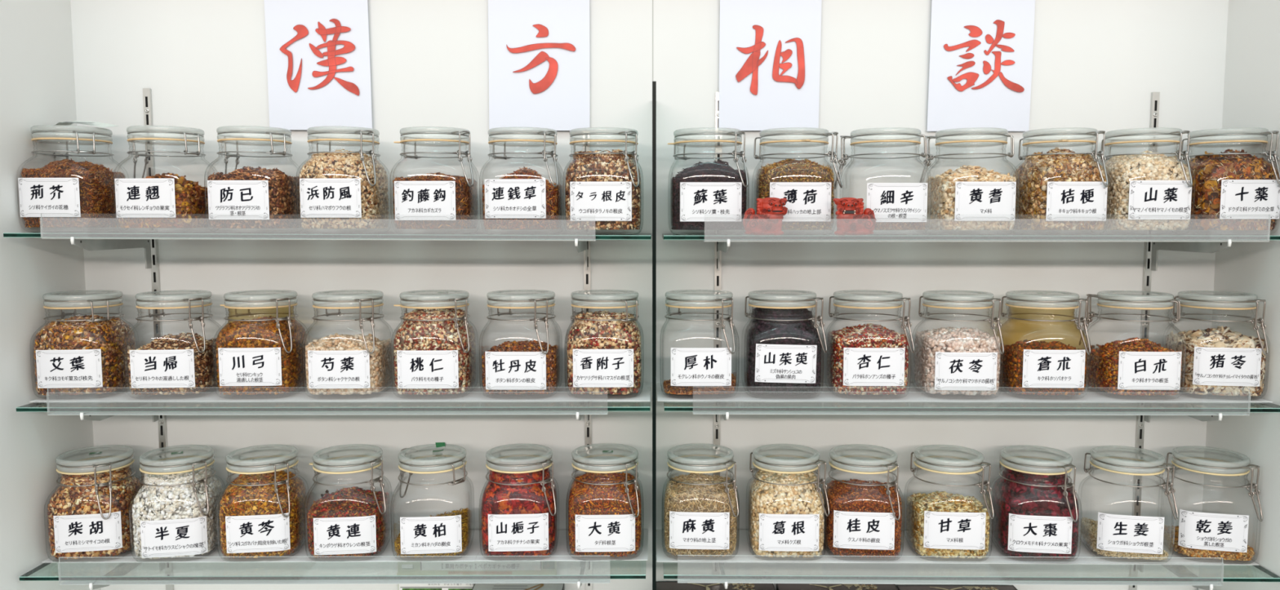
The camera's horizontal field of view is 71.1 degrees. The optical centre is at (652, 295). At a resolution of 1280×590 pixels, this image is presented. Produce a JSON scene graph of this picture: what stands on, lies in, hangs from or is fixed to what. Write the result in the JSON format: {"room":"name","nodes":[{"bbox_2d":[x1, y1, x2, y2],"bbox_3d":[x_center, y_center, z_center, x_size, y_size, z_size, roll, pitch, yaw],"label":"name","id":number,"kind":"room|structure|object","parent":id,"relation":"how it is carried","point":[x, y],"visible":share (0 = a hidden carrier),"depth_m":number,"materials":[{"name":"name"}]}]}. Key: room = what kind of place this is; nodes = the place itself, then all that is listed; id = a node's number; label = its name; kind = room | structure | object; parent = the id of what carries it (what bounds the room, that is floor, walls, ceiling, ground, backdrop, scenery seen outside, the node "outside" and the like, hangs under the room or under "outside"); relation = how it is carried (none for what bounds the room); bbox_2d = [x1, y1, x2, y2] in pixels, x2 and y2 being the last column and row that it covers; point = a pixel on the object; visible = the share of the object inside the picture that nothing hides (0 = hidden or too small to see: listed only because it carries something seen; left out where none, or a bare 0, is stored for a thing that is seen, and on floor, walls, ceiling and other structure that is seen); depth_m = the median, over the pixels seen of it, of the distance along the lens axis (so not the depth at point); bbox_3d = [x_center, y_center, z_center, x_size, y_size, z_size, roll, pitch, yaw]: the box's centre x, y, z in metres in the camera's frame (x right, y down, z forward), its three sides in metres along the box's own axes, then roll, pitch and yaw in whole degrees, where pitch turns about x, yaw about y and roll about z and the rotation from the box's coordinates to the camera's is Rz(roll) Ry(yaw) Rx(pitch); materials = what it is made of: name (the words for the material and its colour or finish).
{"room":"pharmacy","nodes":[
{"label":"pharmacy","id":0,"kind":"room"},
{"bbox_2d":[0,0,101,589],"bbox_3d":[-0.890,-0.043,1.183,0.020,1.650,0.406,0,5,0],"label":"wall","id":1,"kind":"structure","parent":0,"point":[37,83],"depth_m":1.27,"materials":[{"name":"white"}]},
{"bbox_2d":[70,0,1228,589],"bbox_3d":[-0.005,-0.060,1.396,1.790,1.650,0.020,0,5,0],"label":"wall","id":2,"kind":"structure","parent":0,"point":[1097,64],"depth_m":1.39,"materials":[{"name":"paint"}]},
{"bbox_2d":[142,88,173,589],"bbox_3d":[-0.769,0.200,1.404,0.010,1.030,0.006,0,5,0],"label":"shelf standard","id":3,"kind":"object","parent":2,"relation":"attached to","point":[147,94],"visible":0.55,"depth_m":1.38,"materials":[{"name":"silver metal"}]},
{"bbox_2d":[3,213,651,240],"bbox_3d":[-0.435,-0.098,1.282,0.866,0.036,0.192,0,5,0],"label":"glass shelf","id":4,"kind":"object","parent":3,"relation":"on","point":[104,234],"depth_m":1.20,"materials":[{"name":"teal"}]},
{"bbox_2d":[17,124,128,232],"bbox_3d":[-0.831,-0.165,1.288,0.115,0.148,0.115,0,5,1],"label":"storage jar","id":5,"kind":"object","parent":4,"relation":"on","point":[49,197],"visible":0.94,"depth_m":1.24,"materials":[{"name":"clear glass"}]},
{"bbox_2d":[20,158,125,227],"bbox_3d":[-0.831,-0.146,1.289,0.106,0.098,0.106,0,5,1],"label":"herb","id":6,"kind":"object","parent":5,"relation":"in","point":[96,182],"visible":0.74,"depth_m":1.25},
{"bbox_2d":[113,125,218,232],"bbox_3d":[-0.701,-0.164,1.288,0.123,0.148,0.114,0,5,2],"label":"storage jar","id":7,"kind":"object","parent":4,"relation":"on","point":[135,197],"visible":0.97,"depth_m":1.24,"materials":[{"name":"clear glass"}]},
{"bbox_2d":[118,172,215,227],"bbox_3d":[-0.696,-0.137,1.290,0.106,0.079,0.106,0,5,2],"label":"herb","id":8,"kind":"object","parent":7,"relation":"in","point":[190,197],"visible":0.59,"depth_m":1.25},
{"bbox_2d":[204,125,303,233],"bbox_3d":[-0.573,-0.164,1.288,0.119,0.148,0.114,0,5,1],"label":"storage jar","id":9,"kind":"object","parent":4,"relation":"on","point":[227,199],"visible":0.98,"depth_m":1.24,"materials":[{"name":"clear glass"}]},
{"bbox_2d":[207,165,302,228],"bbox_3d":[-0.570,-0.141,1.290,0.106,0.088,0.106,0,5,1],"label":"herb","id":10,"kind":"object","parent":9,"relation":"in","point":[283,194],"visible":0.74,"depth_m":1.25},
{"bbox_2d":[295,126,391,233],"bbox_3d":[-0.442,-0.163,1.288,0.115,0.148,0.115,0,5,1],"label":"storage jar","id":11,"kind":"object","parent":4,"relation":"on","point":[319,197],"visible":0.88,"depth_m":1.24,"materials":[{"name":"clear glass"}]},
{"bbox_2d":[298,149,389,228],"bbox_3d":[-0.442,-0.153,1.289,0.106,0.114,0.106,0,5,1],"label":"herb","id":12,"kind":"object","parent":11,"relation":"in","point":[375,206],"visible":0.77,"depth_m":1.25,"materials":[{"name":"plant"}]},
{"bbox_2d":[390,126,480,234],"bbox_3d":[-0.309,-0.163,1.288,0.119,0.148,0.114,0,5,2],"label":"storage jar","id":13,"kind":"object","parent":4,"relation":"on","point":[413,200],"visible":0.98,"depth_m":1.24,"materials":[{"name":"clear glass"}]},
{"bbox_2d":[392,172,477,229],"bbox_3d":[-0.311,-0.136,1.290,0.106,0.080,0.106,0,5,2],"label":"herb","id":14,"kind":"object","parent":13,"relation":"in","point":[466,201],"visible":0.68,"depth_m":1.25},
{"bbox_2d":[479,127,565,234],"bbox_3d":[-0.186,-0.162,1.288,0.113,0.148,0.114,0,5,2],"label":"storage jar","id":15,"kind":"object","parent":4,"relation":"on","point":[504,198],"visible":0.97,"depth_m":1.24,"materials":[{"name":"clear glass"}]},
{"bbox_2d":[482,166,562,229],"bbox_3d":[-0.186,-0.140,1.290,0.106,0.090,0.106,0,5,2],"label":"herb","id":16,"kind":"object","parent":15,"relation":"in","point":[553,219],"visible":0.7,"depth_m":1.25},
{"bbox_2d":[562,127,644,234],"bbox_3d":[-0.070,-0.162,1.288,0.113,0.148,0.114,0,5,1],"label":"storage jar","id":17,"kind":"object","parent":4,"relation":"on","point":[588,201],"visible":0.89,"depth_m":1.24,"materials":[{"name":"clear glass"}]},
{"bbox_2d":[564,149,640,230],"bbox_3d":[-0.070,-0.152,1.289,0.106,0.115,0.106,0,5,1],"label":"herb","id":18,"kind":"object","parent":17,"relation":"in","point":[583,167],"visible":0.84,"depth_m":1.24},
{"bbox_2d":[19,555,645,585],"bbox_3d":[-0.442,0.369,1.321,0.865,0.040,0.192,0,5,0],"label":"glass shelf","id":19,"kind":"object","parent":3,"relation":"attached to","point":[24,577],"depth_m":1.24,"materials":[{"name":"teal"}]},
{"bbox_2d":[41,529,482,562],"bbox_3d":[-0.567,0.378,1.351,0.622,0.003,0.129,0,5,0],"label":"liner","id":20,"kind":"object","parent":19,"relation":"on","point":[301,556],"visible":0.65,"depth_m":1.30,"materials":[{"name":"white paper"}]},
{"bbox_2d":[44,444,143,563],"bbox_3d":[-0.821,0.306,1.323,0.114,0.148,0.121,-1,5,-9],"label":"storage jar","id":21,"kind":"object","parent":20,"relation":"on","point":[101,531],"visible":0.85,"depth_m":1.28,"materials":[{"name":"clear glass"}]},
{"bbox_2d":[47,462,142,559],"bbox_3d":[-0.822,0.314,1.327,0.106,0.119,0.106,-1,5,-9],"label":"herb","id":22,"kind":"object","parent":21,"relation":"in","point":[66,500],"visible":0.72,"depth_m":1.28,"materials":[{"name":"plant"}]},
{"bbox_2d":[128,444,226,563],"bbox_3d":[-0.701,0.306,1.327,0.113,0.148,0.114,-1,5,-10],"label":"storage jar","id":23,"kind":"object","parent":20,"relation":"on","point":[188,536],"visible":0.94,"depth_m":1.28,"materials":[{"name":"clear glass"}]},
{"bbox_2d":[132,462,223,559],"bbox_3d":[-0.701,0.313,1.327,0.106,0.119,0.106,-1,5,-10],"label":"herb","id":24,"kind":"object","parent":23,"relation":"in","point":[173,502],"visible":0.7,"depth_m":1.28,"materials":[{"name":"plant"}]},
{"bbox_2d":[216,444,309,561],"bbox_3d":[-0.575,0.305,1.327,0.114,0.148,0.114,-1,5,-7],"label":"storage jar","id":25,"kind":"object","parent":20,"relation":"on","point":[255,533],"visible":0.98,"depth_m":1.28,"materials":[{"name":"clear glass"}]},
{"bbox_2d":[218,470,306,559],"bbox_3d":[-0.576,0.317,1.328,0.106,0.110,0.106,-1,5,-7],"label":"herb","id":26,"kind":"object","parent":25,"relation":"in","point":[237,500],"visible":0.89,"depth_m":1.29,"materials":[{"name":"plant"}]},
{"bbox_2d":[303,444,392,562],"bbox_3d":[-0.448,0.305,1.327,0.119,0.148,0.117,-1,5,-6],"label":"storage jar","id":27,"kind":"object","parent":20,"relation":"on","point":[353,535],"visible":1,"depth_m":1.28,"materials":[{"name":"clear glass"}]},
{"bbox_2d":[306,486,390,558],"bbox_3d":[-0.449,0.328,1.329,0.106,0.087,0.106,-1,5,-6],"label":"herb","id":28,"kind":"object","parent":27,"relation":"in","point":[349,502],"visible":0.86,"depth_m":1.30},
{"bbox_2d":[390,442,474,561],"bbox_3d":[-0.325,0.297,1.326,0.115,0.162,0.115,0,5,-5],"label":"storage jar","id":29,"kind":"object","parent":20,"relation":"on","point":[420,535],"visible":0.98,"depth_m":1.27,"materials":[{"name":"clear glass"}]},
{"bbox_2d":[475,529,648,560],"bbox_3d":[-0.132,0.376,1.352,0.249,0.002,0.128,0,5,0],"label":"liner","id":30,"kind":"object","parent":19,"relation":"on","point":[561,553],"visible":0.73,"depth_m":1.30,"materials":[{"name":"white paper"}]},
{"bbox_2d":[479,443,559,560],"bbox_3d":[-0.197,0.304,1.326,0.113,0.148,0.114,0,5,-3],"label":"storage jar","id":31,"kind":"object","parent":30,"relation":"on","point":[506,532],"visible":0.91,"depth_m":1.27,"materials":[{"name":"clear glass"}]},
{"bbox_2d":[481,458,555,557],"bbox_3d":[-0.197,0.311,1.327,0.106,0.119,0.106,0,5,-3],"label":"herb","id":32,"kind":"object","parent":31,"relation":"in","point":[497,499],"visible":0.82,"depth_m":1.28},
{"bbox_2d":[565,443,644,560],"bbox_3d":[-0.070,0.304,1.326,0.114,0.148,0.114,0,5,-2],"label":"storage jar","id":33,"kind":"object","parent":30,"relation":"on","point":[593,533],"visible":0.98,"depth_m":1.27,"materials":[{"name":"clear glass"}]},
{"bbox_2d":[568,470,641,556],"bbox_3d":[-0.070,0.316,1.328,0.106,0.109,0.106,0,5,-2],"label":"herb","id":34,"kind":"object","parent":33,"relation":"in","point":[584,499],"visible":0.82,"depth_m":1.28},
{"bbox_2d":[16,386,650,415],"bbox_3d":[-0.434,0.135,1.301,0.861,0.038,0.192,0,5,0],"label":"glass shelf","id":35,"kind":"object","parent":3,"relation":"attached to","point":[28,407],"depth_m":1.22,"materials":[{"name":"teal"}]},
{"bbox_2d":[30,382,650,401],"bbox_3d":[-0.438,0.143,1.325,0.868,0.002,0.143,0,5,0],"label":"liner","id":36,"kind":"object","parent":35,"relation":"on","point":[475,395],"visible":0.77,"depth_m":1.28,"materials":[{"name":"white paper"}]},
{"bbox_2d":[29,290,138,399],"bbox_3d":[-0.827,0.070,1.307,0.113,0.148,0.114,0,5,-5],"label":"storage jar","id":37,"kind":"object","parent":36,"relation":"on","point":[77,368],"visible":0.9,"depth_m":1.25,"materials":[{"name":"clear glass"}]},
{"bbox_2d":[33,315,135,395],"bbox_3d":[-0.827,0.083,1.308,0.106,0.109,0.106,0,5,-5],"label":"herb","id":38,"kind":"object","parent":37,"relation":"in","point":[108,336],"visible":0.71,"depth_m":1.27,"materials":[{"name":"plant"}]},
{"bbox_2d":[123,289,222,399],"bbox_3d":[-0.695,0.070,1.307,0.115,0.148,0.115,0,5,-4],"label":"storage jar","id":39,"kind":"object","parent":36,"relation":"on","point":[173,368],"visible":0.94,"depth_m":1.25,"materials":[{"name":"clear glass"}]},
{"bbox_2d":[127,332,218,395],"bbox_3d":[-0.695,0.096,1.309,0.106,0.082,0.106,0,5,-4],"label":"herb","id":40,"kind":"object","parent":39,"relation":"in","point":[204,362],"visible":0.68,"depth_m":1.28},
{"bbox_2d":[212,289,310,399],"bbox_3d":[-0.569,0.070,1.307,0.114,0.148,0.114,0,5,-3],"label":"storage jar","id":41,"kind":"object","parent":36,"relation":"on","point":[237,366],"visible":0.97,"depth_m":1.25,"materials":[{"name":"clear glass"}]},
{"bbox_2d":[215,315,306,395],"bbox_3d":[-0.569,0.084,1.308,0.106,0.106,0.106,0,5,-3],"label":"herb","id":42,"kind":"object","parent":41,"relation":"in","point":[237,334],"visible":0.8,"depth_m":1.27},
{"bbox_2d":[302,289,395,399],"bbox_3d":[-0.443,0.070,1.307,0.113,0.148,0.114,0,5,-2],"label":"storage jar","id":43,"kind":"object","parent":36,"relation":"on","point":[335,369],"visible":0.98,"depth_m":1.25,"materials":[{"name":"clear glass"}]},
{"bbox_2d":[305,333,391,395],"bbox_3d":[-0.443,0.096,1.309,0.106,0.081,0.106,0,5,-2],"label":"herb","id":44,"kind":"object","parent":43,"relation":"in","point":[380,361],"visible":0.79,"depth_m":1.28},
{"bbox_2d":[391,289,478,399],"bbox_3d":[-0.317,0.070,1.307,0.115,0.148,0.116,0,5,-1],"label":"storage jar","id":45,"kind":"object","parent":36,"relation":"on","point":[422,368],"visible":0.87,"depth_m":1.25,"materials":[{"name":"clear glass"}]},
{"bbox_2d":[393,308,475,395],"bbox_3d":[-0.317,0.077,1.308,0.106,0.119,0.106,0,5,-1],"label":"herb","id":46,"kind":"object","parent":45,"relation":"in","point":[411,335],"visible":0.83,"depth_m":1.26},
{"bbox_2d":[479,289,562,399],"bbox_3d":[-0.191,0.070,1.306,0.114,0.148,0.117,0,5,1],"label":"storage jar","id":47,"kind":"object","parent":36,"relation":"on","point":[503,369],"visible":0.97,"depth_m":1.25,"materials":[{"name":"clear glass"}]},
{"bbox_2d":[481,339,559,395],"bbox_3d":[-0.191,0.101,1.310,0.106,0.072,0.106,0,5,1],"label":"herb","id":48,"kind":"object","parent":47,"relation":"in","point":[553,355],"visible":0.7,"depth_m":1.28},
{"bbox_2d":[564,289,644,399],"bbox_3d":[-0.070,0.069,1.307,0.113,0.148,0.114,0,5,0],"label":"storage jar","id":49,"kind":"object","parent":36,"relation":"on","point":[592,368],"visible":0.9,"depth_m":1.25,"materials":[{"name":"clear glass"}]},
{"bbox_2d":[567,310,640,395],"bbox_3d":[-0.070,0.080,1.308,0.106,0.113,0.106,0,5,0],"label":"herb","id":50,"kind":"object","parent":49,"relation":"in","point":[583,334],"visible":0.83,"depth_m":1.26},
{"bbox_3d":[-0.440,0.621,1.347,0.876,0.006,0.182,0,5,0],"label":"glass shelf","id":51,"kind":"object","parent":3,"relation":"attached to","visible":0},
{"bbox_2d":[396,561,556,589],"bbox_3d":[-0.278,0.496,1.419,0.252,0.229,0.003,0,5,0],"label":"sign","id":52,"kind":"object","parent":51,"relation":"on","point":[404,568],"visible":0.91,"depth_m":1.41,"materials":[{"name":"white"}]},
{"bbox_2d":[263,0,372,129],"bbox_3d":[-0.505,-0.369,1.352,0.158,0.236,0.004,0,5,0],"label":"sheet","id":53,"kind":"object","parent":2,"relation":"attached to","point":[318,68],"visible":0.99,"depth_m":1.35,"materials":[{"name":"white paper"}]},
{"bbox_2d":[488,0,590,130],"bbox_3d":[-0.172,-0.368,1.352,0.154,0.236,0.004,0,5,0],"label":"sheet","id":54,"kind":"object","parent":2,"relation":"attached to","point":[539,50],"visible":1,"depth_m":1.35,"materials":[{"name":"white paper"}]},
{"bbox_2d":[652,81,656,589],"bbox_3d":[0.002,0.230,1.317,0.005,1.043,0.186,0,5,0],"label":"divider","id":55,"kind":"object","parent":2,"relation":"attached to","point":[654,83],"visible":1,"depth_m":1.21,"materials":[{"name":"black"}]},
{"bbox_2d":[712,92,722,575],"bbox_3d":[0.101,0.202,1.404,0.010,1.025,0.006,0,5,0],"label":"shelf standard","id":56,"kind":"object","parent":2,"relation":"attached to","point":[717,274],"visible":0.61,"depth_m":1.39,"materials":[{"name":"silver metal"}]},
{"bbox_2d":[662,214,1279,241],"bbox_3d":[0.438,-0.097,1.282,0.846,0.036,0.192,0,5,0],"label":"glass shelf","id":57,"kind":"object","parent":56,"relation":"attached to","point":[665,236],"depth_m":1.20,"materials":[{"name":"teal"}]},
{"bbox_2d":[667,127,749,235],"bbox_3d":[0.078,-0.161,1.288,0.114,0.148,0.114,0,5,-1],"label":"storage jar","id":58,"kind":"object","parent":57,"relation":"on","point":[699,201],"visible":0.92,"depth_m":1.24,"materials":[{"name":"clear glass"}]},
{"bbox_2d":[671,159,746,230],"bbox_3d":[0.079,-0.144,1.290,0.106,0.100,0.106,0,5,-1],"label":"herb","id":59,"kind":"object","parent":58,"relation":"in","point":[718,171],"visible":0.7,"depth_m":1.25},
{"bbox_2d":[742,197,787,235],"bbox_3d":[0.152,-0.106,1.214,0.059,0.052,0.030,0,5,0],"label":"figurine","id":60,"kind":"object","parent":57,"relation":"on","point":[769,217],"visible":1,"depth_m":1.21,"materials":[{"name":"red ceramic"}]},
{"bbox_2d":[751,127,842,235],"bbox_3d":[0.206,-0.161,1.288,0.121,0.148,0.114,0,5,-1],"label":"storage jar","id":61,"kind":"object","parent":57,"relation":"on","point":[806,201],"visible":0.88,"depth_m":1.24,"materials":[{"name":"clear glass"}]},
{"bbox_2d":[754,158,834,230],"bbox_3d":[0.202,-0.145,1.289,0.106,0.102,0.106,0,5,-1],"label":"herb","id":62,"kind":"object","parent":61,"relation":"in","point":[790,170],"visible":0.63,"depth_m":1.25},
{"bbox_2d":[833,197,876,235],"bbox_3d":[0.274,-0.106,1.214,0.059,0.052,0.030,0,5,0],"label":"figurine","id":63,"kind":"object","parent":57,"relation":"on","point":[851,218],"visible":1,"depth_m":1.21,"materials":[{"name":"red ceramic"}]},
{"bbox_2d":[834,127,931,235],"bbox_3d":[0.328,-0.161,1.288,0.123,0.148,0.114,0,5,-3],"label":"storage jar","id":64,"kind":"object","parent":57,"relation":"on","point":[889,202],"visible":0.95,"depth_m":1.24,"materials":[{"name":"clear glass"}]},
{"bbox_2d":[919,127,1019,235],"bbox_3d":[0.452,-0.161,1.288,0.121,0.148,0.114,0,5,-2],"label":"storage jar","id":65,"kind":"object","parent":57,"relation":"on","point":[974,201],"visible":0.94,"depth_m":1.24,"materials":[{"name":"clear glass"}]},
{"bbox_2d":[925,164,1016,230],"bbox_3d":[0.456,-0.140,1.290,0.106,0.092,0.106,0,5,-2],"label":"herb","id":66,"kind":"object","parent":65,"relation":"in","point":[941,209],"visible":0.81,"depth_m":1.25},
{"bbox_2d":[1009,127,1110,235],"bbox_3d":[0.582,-0.161,1.286,0.114,0.148,0.119,0,5,-2],"label":"storage jar","id":67,"kind":"object","parent":57,"relation":"on","point":[1065,201],"visible":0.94,"depth_m":1.24,"materials":[{"name":"clear glass"}]},
{"bbox_2d":[1013,146,1106,230],"bbox_3d":[0.582,-0.153,1.289,0.106,0.117,0.106,0,5,-2],"label":"herb","id":68,"kind":"object","parent":67,"relation":"in","point":[1034,174],"visible":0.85,"depth_m":1.25,"materials":[{"name":"plant"}]},
{"bbox_2d":[1093,127,1195,235],"bbox_3d":[0.701,-0.161,1.285,0.114,0.148,0.120,0,5,1],"label":"storage jar","id":69,"kind":"object","parent":57,"relation":"on","point":[1148,199],"visible":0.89,"depth_m":1.24,"materials":[{"name":"clear glass"}]},
{"bbox_2d":[1102,150,1191,230],"bbox_3d":[0.701,-0.151,1.289,0.106,0.113,0.106,0,5,1],"label":"herb","id":70,"kind":"object","parent":69,"relation":"in","point":[1122,169],"visible":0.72,"depth_m":1.25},
{"bbox_2d":[1171,127,1279,235],"bbox_3d":[0.822,-0.161,1.286,0.114,0.148,0.119,0,5,-2],"label":"storage jar","id":71,"kind":"object","parent":57,"relation":"on","point":[1239,198],"visible":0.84,"depth_m":1.23,"materials":[{"name":"clear glass"}]},
{"bbox_2d":[1185,149,1279,230],"bbox_3d":[0.822,-0.151,1.289,0.106,0.114,0.106,0,5,-2],"label":"herb","id":72,"kind":"object","parent":71,"relation":"in","point":[1209,171],"visible":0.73,"depth_m":1.25,"materials":[{"name":"plant"}]},
{"bbox_2d":[662,555,1279,586],"bbox_3d":[0.442,0.369,1.321,0.854,0.042,0.192,0,5,0],"label":"glass shelf","id":73,"kind":"object","parent":56,"relation":"on","point":[1276,578],"depth_m":1.24,"materials":[{"name":"teal"}]},
{"bbox_2d":[656,529,1258,564],"bbox_3d":[0.437,0.378,1.349,0.863,0.005,0.134,0,5,0],"label":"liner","id":74,"kind":"object","parent":73,"relation":"on","point":[1087,557],"visible":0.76,"depth_m":1.30,"materials":[{"name":"white paper"}]},
{"bbox_2d":[662,443,739,560],"bbox_3d":[0.070,0.304,1.326,0.113,0.148,0.114,0,5,2],"label":"storage jar","id":75,"kind":"object","parent":74,"relation":"on","point":[687,531],"visible":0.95,"depth_m":1.27,"materials":[{"name":"clear glass"}]},
{"bbox_2d":[664,472,737,557],"bbox_3d":[0.070,0.319,1.328,0.106,0.105,0.106,0,5,2],"label":"herb","id":76,"kind":"object","parent":75,"relation":"in","point":[679,497],"visible":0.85,"depth_m":1.29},
{"bbox_2d":[746,444,829,561],"bbox_3d":[0.197,0.304,1.326,0.116,0.148,0.115,0,5,2],"label":"storage jar","id":77,"kind":"object","parent":74,"relation":"on","point":[777,532],"visible":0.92,"depth_m":1.27,"materials":[{"name":"clear glass"}]},
{"bbox_2d":[749,464,824,557],"bbox_3d":[0.197,0.314,1.327,0.106,0.116,0.106,0,5,2],"label":"herb","id":78,"kind":"object","parent":77,"relation":"in","point":[765,498],"visible":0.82,"depth_m":1.28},
{"bbox_2d":[822,444,904,562],"bbox_3d":[0.310,0.305,1.325,0.114,0.148,0.117,0,5,5],"label":"storage jar","id":79,"kind":"object","parent":74,"relation":"on","point":[851,530],"visible":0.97,"depth_m":1.27,"materials":[{"name":"clear glass"}]},
{"bbox_2d":[825,478,902,558],"bbox_3d":[0.310,0.325,1.328,0.106,0.094,0.106,0,5,5],"label":"herb","id":80,"kind":"object","parent":79,"relation":"in","point":[844,497],"visible":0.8,"depth_m":1.29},
{"bbox_2d":[903,444,994,562],"bbox_3d":[0.436,0.306,1.327,0.113,0.148,0.114,0,5,4],"label":"storage jar","id":81,"kind":"object","parent":74,"relation":"on","point":[942,530],"visible":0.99,"depth_m":1.27,"materials":[{"name":"clear glass"}]},
{"bbox_2d":[906,490,990,558],"bbox_3d":[0.436,0.334,1.329,0.106,0.078,0.106,0,5,4],"label":"herb","id":82,"kind":"object","parent":81,"relation":"in","point":[936,501],"visible":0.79,"depth_m":1.30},
{"bbox_2d":[988,444,1081,563],"bbox_3d":[0.564,0.307,1.324,0.114,0.148,0.119,1,5,7],"label":"storage jar","id":83,"kind":"object","parent":74,"relation":"on","point":[1026,533],"visible":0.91,"depth_m":1.27,"materials":[{"name":"clear glass"}]},
{"bbox_2d":[991,462,1079,559],"bbox_3d":[0.565,0.314,1.327,0.106,0.119,0.106,1,5,7],"label":"herb","id":84,"kind":"object","parent":83,"relation":"in","point":[1008,497],"visible":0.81,"depth_m":1.29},
{"bbox_2d":[1077,445,1178,564],"bbox_3d":[0.700,0.307,1.327,0.115,0.148,0.115,1,5,10],"label":"storage jar","id":85,"kind":"object","parent":74,"relation":"on","point":[1115,533],"visible":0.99,"depth_m":1.28,"materials":[{"name":"clear glass"}]},
{"bbox_2d":[1157,445,1262,564],"bbox_3d":[0.822,0.308,1.327,0.113,0.148,0.114,1,5,13],"label":"storage jar","id":86,"kind":"object","parent":74,"relation":"on","point":[1197,531],"visible":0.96,"depth_m":1.28,"materials":[{"name":"clear glass"}]},
{"bbox_2d":[663,386,1279,415],"bbox_3d":[0.440,0.135,1.301,0.848,0.039,0.192,0,5,0],"label":"glass shelf","id":87,"kind":"object","parent":56,"relation":"attached to","point":[1275,408],"depth_m":1.22,"materials":[{"name":"teal"}]},
{"bbox_2d":[657,382,1059,402],"bbox_3d":[0.287,0.143,1.325,0.562,0.002,0.143,0,5,0],"label":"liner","id":88,"kind":"object","parent":87,"relation":"on","point":[826,395],"visible":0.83,"depth_m":1.28,"materials":[{"name":"white paper"}]},
{"bbox_2d":[659,289,739,399],"bbox_3d":[0.067,0.069,1.306,0.114,0.148,0.116,0,5,0],"label":"storage jar","id":89,"kind":"object","parent":88,"relation":"on","point":[690,366],"visible":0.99,"depth_m":1.25,"materials":[{"name":"clear glass"}]},
{"bbox_2d":[741,290,826,399],"bbox_3d":[0.189,0.070,1.307,0.116,0.148,0.114,0,5,1],"label":"storage jar","id":90,"kind":"object","parent":88,"relation":"on","point":[774,363],"visible":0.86,"depth_m":1.25,"materials":[{"name":"clear glass"}]},
{"bbox_2d":[744,307,821,395],"bbox_3d":[0.188,0.077,1.308,0.106,0.119,0.106,0,5,1],"label":"herb","id":91,"kind":"object","parent":90,"relation":"in","point":[757,331],"visible":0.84,"depth_m":1.26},
{"bbox_2d":[823,289,914,399],"bbox_3d":[0.313,0.070,1.307,0.116,0.148,0.114,0,5,1],"label":"storage jar","id":92,"kind":"object","parent":88,"relation":"on","point":[862,366],"visible":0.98,"depth_m":1.25,"materials":[{"name":"clear glass"}]},
{"bbox_2d":[826,323,908,395],"bbox_3d":[0.312,0.089,1.309,0.106,0.096,0.106,0,5,1],"label":"herb","id":93,"kind":"object","parent":92,"relation":"in","point":[869,335],"visible":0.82,"depth_m":1.27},
{"bbox_2d":[911,290,1004,399],"bbox_3d":[0.443,0.070,1.307,0.113,0.148,0.114,0,5,2],"label":"storage jar","id":94,"kind":"object","parent":88,"relation":"on","point":[972,371],"visible":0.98,"depth_m":1.25,"materials":[{"name":"clear glass"}]},
{"bbox_2d":[914,326,1000,395],"bbox_3d":[0.443,0.092,1.309,0.106,0.091,0.106,0,5,2],"label":"herb","id":95,"kind":"object","parent":94,"relation":"in","point":[948,340],"visible":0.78,"depth_m":1.27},
{"bbox_2d":[993,290,1090,399],"bbox_3d":[0.565,0.070,1.307,0.113,0.148,0.114,0,5,2],"label":"storage jar","id":96,"kind":"object","parent":88,"relation":"on","point":[1041,368],"visible":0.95,"depth_m":1.25,"materials":[{"name":"clear glass"}]},
{"bbox_2d":[998,339,1087,395],"bbox_3d":[0.565,0.102,1.310,0.106,0.071,0.106,0,5,2],"label":"herb","id":97,"kind":"object","parent":96,"relation":"in","point":[1011,361],"visible":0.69,"depth_m":1.28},
{"bbox_2d":[1044,384,1273,402],"bbox_3d":[0.719,0.144,1.325,0.299,0.002,0.143,0,5,0],"label":"liner","id":98,"kind":"object","parent":87,"relation":"on","point":[1091,397],"visible":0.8,"depth_m":1.28,"materials":[{"name":"white paper"}]},
{"bbox_2d":[1079,290,1186,399],"bbox_3d":[0.698,0.071,1.307,0.118,0.148,0.114,0,5,2],"label":"storage jar","id":99,"kind":"object","parent":98,"relation":"on","point":[1137,371],"visible":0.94,"depth_m":1.25,"materials":[{"name":"clear glass"}]},
{"bbox_2d":[1084,337,1182,395],"bbox_3d":[0.700,0.100,1.310,0.106,0.076,0.106,0,5,2],"label":"herb","id":100,"kind":"object","parent":99,"relation":"in","point":[1103,368],"visible":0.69,"depth_m":1.29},
{"bbox_2d":[1162,290,1270,399],"bbox_3d":[0.819,0.071,1.306,0.114,0.148,0.117,1,5,8],"label":"storage jar","id":101,"kind":"object","parent":98,"relation":"on","point":[1220,366],"visible":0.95,"depth_m":1.26,"materials":[{"name":"clear glass"}]},
{"bbox_2d":[1165,325,1266,395],"bbox_3d":[0.819,0.091,1.309,0.106,0.093,0.106,1,5,8],"label":"herb","id":102,"kind":"object","parent":101,"relation":"in","point":[1220,336],"visible":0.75,"depth_m":1.27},
{"bbox_2d":[718,0,821,130],"bbox_3d":[0.177,-0.368,1.352,0.154,0.236,0.004,0,5,0],"label":"sheet","id":103,"kind":"object","parent":2,"relation":"attached to","point":[770,50],"visible":1,"depth_m":1.35,"materials":[{"name":"white paper"}]},
{"bbox_2d":[927,0,1035,131],"bbox_3d":[0.496,-0.367,1.352,0.158,0.236,0.004,0,5,0],"label":"sheet","id":104,"kind":"object","parent":2,"relation":"attached to","point":[981,51],"visible":0.99,"depth_m":1.35,"materials":[{"name":"white paper"}]},
{"bbox_2d":[1128,92,1159,589],"bbox_3d":[0.764,0.202,1.404,0.010,1.025,0.006,0,5,0],"label":"shelf standard","id":105,"kind":"object","parent":2,"relation":"attached to","point":[1155,96],"visible":0.6,"depth_m":1.39,"materials":[{"name":"silver metal"}]},
{"bbox_2d":[1198,0,1279,589],"bbox_3d":[0.880,-0.043,1.183,0.020,1.650,0.406,0,5,0],"label":"wall","id":106,"kind":"structure","parent":0,"point":[1251,90],"depth_m":1.30,"materials":[{"name":"white"}]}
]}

